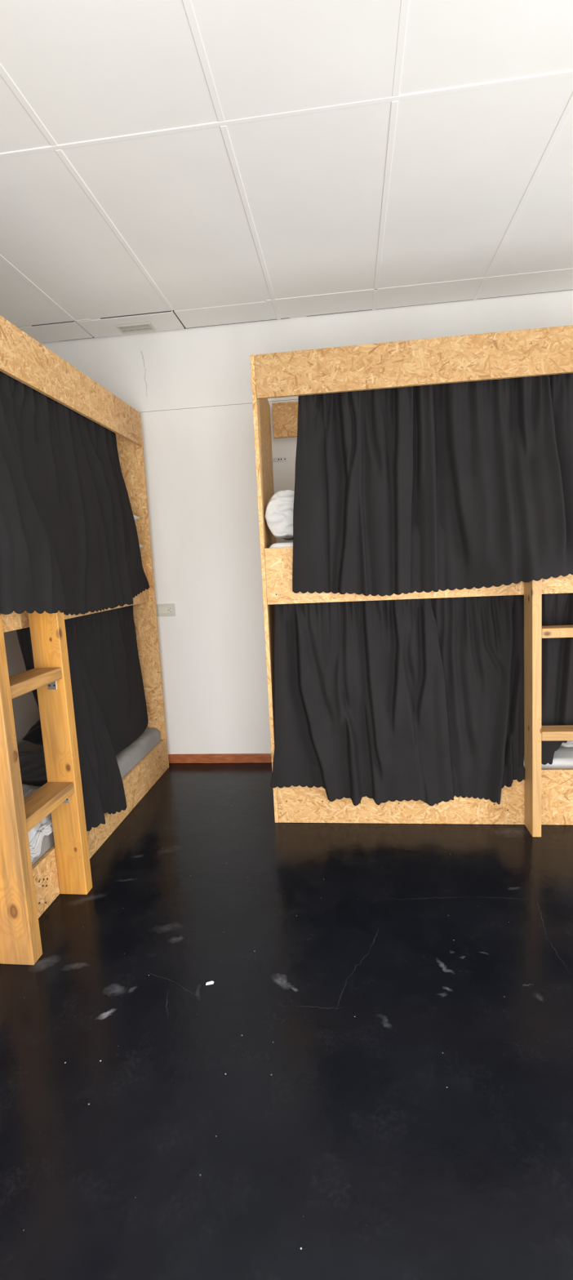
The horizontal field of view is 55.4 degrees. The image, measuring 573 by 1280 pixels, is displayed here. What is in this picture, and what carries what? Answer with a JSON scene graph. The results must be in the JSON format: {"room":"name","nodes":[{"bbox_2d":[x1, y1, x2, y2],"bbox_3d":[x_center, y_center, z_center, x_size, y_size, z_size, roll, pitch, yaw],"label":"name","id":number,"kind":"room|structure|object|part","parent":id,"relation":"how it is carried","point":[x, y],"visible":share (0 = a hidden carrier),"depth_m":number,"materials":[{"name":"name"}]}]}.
{"room":"dormitory","nodes":[
{"label":"dormitory","id":0,"kind":"room"},
{"bbox_2d":[4,630,39,745],"bbox_3d":[-1.946,-0.198,1.487,0.040,2.754,4.266,-2,8,7],"label":"wall","id":1,"kind":"structure","parent":0,"point":[26,713],"depth_m":3.43,"materials":[{"name":"paint"}]},
{"bbox_2d":[0,763,572,1279],"bbox_3d":[0.626,1.112,1.421,5.080,0.060,4.330,-2,8,7],"label":"floor","id":2,"kind":"structure","parent":0,"point":[372,1079],"depth_m":1.46,"materials":[{"name":"black paint"}]},
{"bbox_2d":[0,315,168,964],"bbox_3d":[-1.299,-0.100,2.457,0.970,2.226,2.088,-2,8,7],"label":"bunk bed","id":3,"kind":"object","parent":2,"relation":"on","point":[27,891],"visible":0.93,"depth_m":2.14,"materials":[{"name":"brown"}]},
{"bbox_3d":[-0.934,0.488,1.781,0.124,1.220,0.055,-2,8,7],"label":"post","id":4,"kind":"part","parent":3,"relation":"part of","materials":[{"name":"brown wood"}]},
{"bbox_2d":[0,371,66,614],"bbox_3d":[-0.971,-0.513,1.751,0.220,0.908,0.779,-2,8,7],"label":"curtain","id":5,"kind":"object","parent":3,"relation":"hanging from","point":[30,578],"visible":0.98,"depth_m":1.85,"materials":[{"name":"black fabric"}]},
{"bbox_3d":[-0.894,0.431,2.166,0.116,1.220,0.052,-2,8,7],"label":"post","id":6,"kind":"part","parent":3,"relation":"part of","materials":[{"name":"brown wood"}]},
{"bbox_2d":[16,617,127,831],"bbox_3d":[-0.928,0.402,2.439,0.189,0.996,0.541,-2,8,7],"label":"curtain","id":7,"kind":"object","parent":3,"relation":"hanging from","point":[102,784],"visible":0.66,"depth_m":2.48,"materials":[{"name":"black fabric"}]},
{"bbox_3d":[-0.992,-0.226,2.402,0.019,0.271,2.049,-2,8,7],"label":"rail","id":8,"kind":"part","parent":3,"relation":"part of","materials":[{"name":"beige wood"}]},
{"bbox_2d":[12,378,150,615],"bbox_3d":[-0.942,-0.619,2.638,0.108,0.952,1.198,-2,8,8],"label":"curtain","id":9,"kind":"object","parent":3,"relation":"hanging from","point":[77,486],"visible":0.84,"depth_m":2.48,"materials":[{"name":"black fabric"}]},
{"bbox_2d":[17,727,160,866],"bbox_3d":[-1.318,0.809,2.599,0.804,0.200,2.022,-2,8,7],"label":"mattress","id":10,"kind":"object","parent":3,"relation":"on","point":[129,757],"visible":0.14,"depth_m":3.16,"materials":[{"name":"grey fabric"}]},
{"bbox_2d":[17,750,47,786],"bbox_3d":[-1.350,0.648,2.815,0.670,0.059,0.421,-2,8,7],"label":"blanket","id":11,"kind":"object","parent":10,"relation":"on","point":[32,764],"visible":0.3,"depth_m":2.72,"materials":[{"name":"black fabric"}]},
{"bbox_2d":[22,719,43,746],"bbox_3d":[-1.274,0.497,3.235,0.402,0.234,0.397,-3,8,1],"label":"pillow","id":12,"kind":"object","parent":10,"relation":"on","point":[34,735],"visible":0.12,"depth_m":3.06,"materials":[{"name":"black fabric"}]},
{"bbox_2d":[22,783,53,862],"bbox_3d":[-1.306,0.750,2.276,0.738,0.147,0.666,-2,8,7],"label":"duvet","id":13,"kind":"object","parent":10,"relation":"on","point":[36,835],"visible":0.19,"depth_m":2.14,"materials":[{"name":"white fabric"}]},
{"bbox_3d":[-0.903,0.891,2.558,0.019,0.199,2.049,-2,8,7],"label":"board","id":14,"kind":"part","parent":3,"relation":"part of","materials":[{"name":"beige wood"}]},
{"bbox_2d":[75,604,148,755],"bbox_3d":[-0.941,0.222,2.993,0.039,0.796,0.760,-2,8,7],"label":"curtain","id":15,"kind":"object","parent":3,"relation":"hanging from","point":[107,642],"visible":0.78,"depth_m":2.99,"materials":[{"name":"black fabric"}]},
{"bbox_3d":[-1.245,-0.249,3.481,0.846,2.226,0.019,-2,8,7],"label":"panel","id":16,"kind":"part","parent":3,"relation":"part of","materials":[{"name":"beige wood"}]},
{"bbox_2d":[205,981,213,985],"bbox_3d":[-0.241,1.078,1.717,0.026,0.004,0.009,-4,8,-10],"label":"paper scrap","id":17,"kind":"object","parent":2,"relation":"on","point":[210,982],"visible":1,"depth_m":1.72,"materials":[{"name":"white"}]},
{"bbox_2d":[249,324,572,836],"bbox_3d":[0.932,-0.262,2.825,2.116,2.232,0.932,-2,8,7],"label":"bunk bed","id":18,"kind":"object","parent":2,"relation":"on","point":[545,796],"visible":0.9,"depth_m":2.46,"materials":[{"name":"wood"}]},
{"bbox_3d":[-0.079,-0.235,3.004,0.019,2.225,0.816,-2,8,4],"label":"panel","id":19,"kind":"part","parent":18,"relation":"part of","materials":[{"name":"beige wood"}]},
{"bbox_2d":[269,542,293,547],"bbox_3d":[0.950,-0.464,2.852,2.017,0.174,0.766,-2,8,7],"label":"mattress","id":20,"kind":"object","parent":18,"relation":"on","point":[277,544],"visible":0.02,"depth_m":2.59,"materials":[{"name":"fabric"}]},
{"bbox_2d":[265,489,294,540],"bbox_3d":[0.198,-0.641,2.761,0.567,0.240,0.436,-2,8,7],"label":"pillow","id":21,"kind":"object","parent":20,"relation":"on","point":[279,508],"visible":0.19,"depth_m":2.60,"materials":[{"name":"white fabric"}]},
{"bbox_3d":[0.943,-1.335,3.129,2.062,0.197,0.019,-2,8,7],"label":"rail","id":22,"kind":"part","parent":18,"relation":"part of","materials":[{"name":"brown wood"}]},
{"bbox_2d":[292,386,413,596],"bbox_3d":[0.294,-0.672,2.486,0.572,0.952,0.117,-2,8,7],"label":"curtain","id":23,"kind":"object","parent":18,"relation":"hanging from","point":[353,495],"visible":0.94,"depth_m":2.48,"materials":[{"name":"black fabric"}]},
{"bbox_2d":[270,598,453,805],"bbox_3d":[0.342,0.299,2.619,0.881,1.019,0.137,-2,8,7],"label":"curtain","id":24,"kind":"object","parent":18,"relation":"hanging from","point":[360,701],"visible":0.97,"depth_m":2.62,"materials":[{"name":"black fabric"}]},
{"bbox_3d":[0.912,-0.332,2.472,2.032,0.265,0.019,-2,8,7],"label":"rail","id":25,"kind":"part","parent":18,"relation":"part of","materials":[{"name":"beige wood"}]},
{"bbox_3d":[0.964,0.754,2.627,2.032,0.274,0.019,-2,8,7],"label":"board","id":26,"kind":"part","parent":18,"relation":"part of","materials":[{"name":"beige wood"}]},
{"bbox_2d":[431,595,524,804],"bbox_3d":[0.913,0.270,2.560,0.480,1.000,0.147,-2,8,7],"label":"curtain","id":27,"kind":"object","parent":18,"relation":"hanging from","point":[481,639],"visible":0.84,"depth_m":2.56,"materials":[{"name":"black fabric"}]},
{"bbox_2d":[409,373,572,592],"bbox_3d":[1.193,-0.696,2.328,1.336,0.943,0.253,-2,8,7],"label":"curtain","id":28,"kind":"object","parent":18,"relation":"hanging from","point":[492,500],"visible":0.91,"depth_m":2.39,"materials":[{"name":"black fabric"}]},
{"bbox_3d":[1.113,0.277,2.469,0.060,1.250,0.117,-2,8,7],"label":"post","id":29,"kind":"part","parent":18,"relation":"part of","materials":[{"name":"brown wood"}]},
{"bbox_2d":[523,746,572,768],"bbox_3d":[1.007,0.606,3.028,2.010,0.162,0.718,-2,8,7],"label":"mattress","id":30,"kind":"object","parent":18,"relation":"on","point":[563,756],"visible":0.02,"depth_m":2.64,"materials":[{"name":"white fabric"}]},
{"bbox_2d":[560,740,572,747],"bbox_3d":[1.528,0.416,2.805,0.560,0.204,0.420,-2,8,4],"label":"pillow","id":31,"kind":"object","parent":30,"relation":"on","point":[569,744],"visible":0.06,"depth_m":2.68,"materials":[{"name":"white fabric"}]},
{"bbox_2d":[541,592,572,764],"bbox_3d":[1.539,0.168,2.511,0.766,0.842,0.049,-2,8,7],"label":"curtain","id":32,"kind":"object","parent":18,"relation":"hanging from","point":[557,654],"visible":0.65,"depth_m":2.54,"materials":[{"name":"black fabric"}]},
{"bbox_2d":[0,0,572,342],"bbox_3d":[0.495,-1.615,1.032,5.080,0.053,4.330,-2,8,7],"label":"ceiling","id":33,"kind":"structure","parent":0,"point":[169,165],"depth_m":1.91,"materials":[{"name":"tile"}]},
{"bbox_2d":[115,322,155,333],"bbox_3d":[-0.880,-1.828,3.201,0.204,0.008,0.102,-2,8,7],"label":"ceiling vent","id":34,"kind":"object","parent":33,"relation":"in","point":[145,326],"visible":1,"depth_m":3.20,"materials":[{"name":"grey plastic"}]},
{"bbox_2d":[120,324,152,332],"bbox_3d":[-0.881,-1.829,3.201,0.178,0.006,0.076,-2,8,7],"label":"grille","id":35,"kind":"object","parent":34,"relation":"attached to","point":[124,328],"depth_m":3.20,"materials":[{"name":"grey plastic"}]},
{"bbox_2d":[40,289,572,754],"bbox_3d":[0.798,-0.590,3.319,5.080,2.754,0.064,-2,8,7],"label":"wall","id":36,"kind":"structure","parent":0,"point":[190,388],"depth_m":3.37,"materials":[{"name":"paint"}]},
{"bbox_2d":[156,603,175,616],"bbox_3d":[-0.775,-0.192,3.518,0.120,0.080,0.012,-2,8,7],"label":"wall socket","id":37,"kind":"object","parent":36,"relation":"attached to","point":[163,610],"visible":1,"depth_m":3.51,"materials":[{"name":"grey plastic"}]},
{"bbox_2d":[168,753,271,763],"bbox_3d":[-0.816,0.798,3.670,1.620,0.062,0.012,-2,8,7],"label":"baseboard","id":38,"kind":"structure","parent":36,"relation":"attached to","point":[214,757],"depth_m":3.62,"materials":[{"name":"brown wood"}]},
{"bbox_2d":[272,457,287,462],"bbox_3d":[-0.039,-1.093,3.305,0.086,0.022,0.004,-2,8,7],"label":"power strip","id":39,"kind":"object","parent":36,"relation":"attached to","point":[280,459],"visible":1,"depth_m":3.30,"materials":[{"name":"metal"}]}
]}

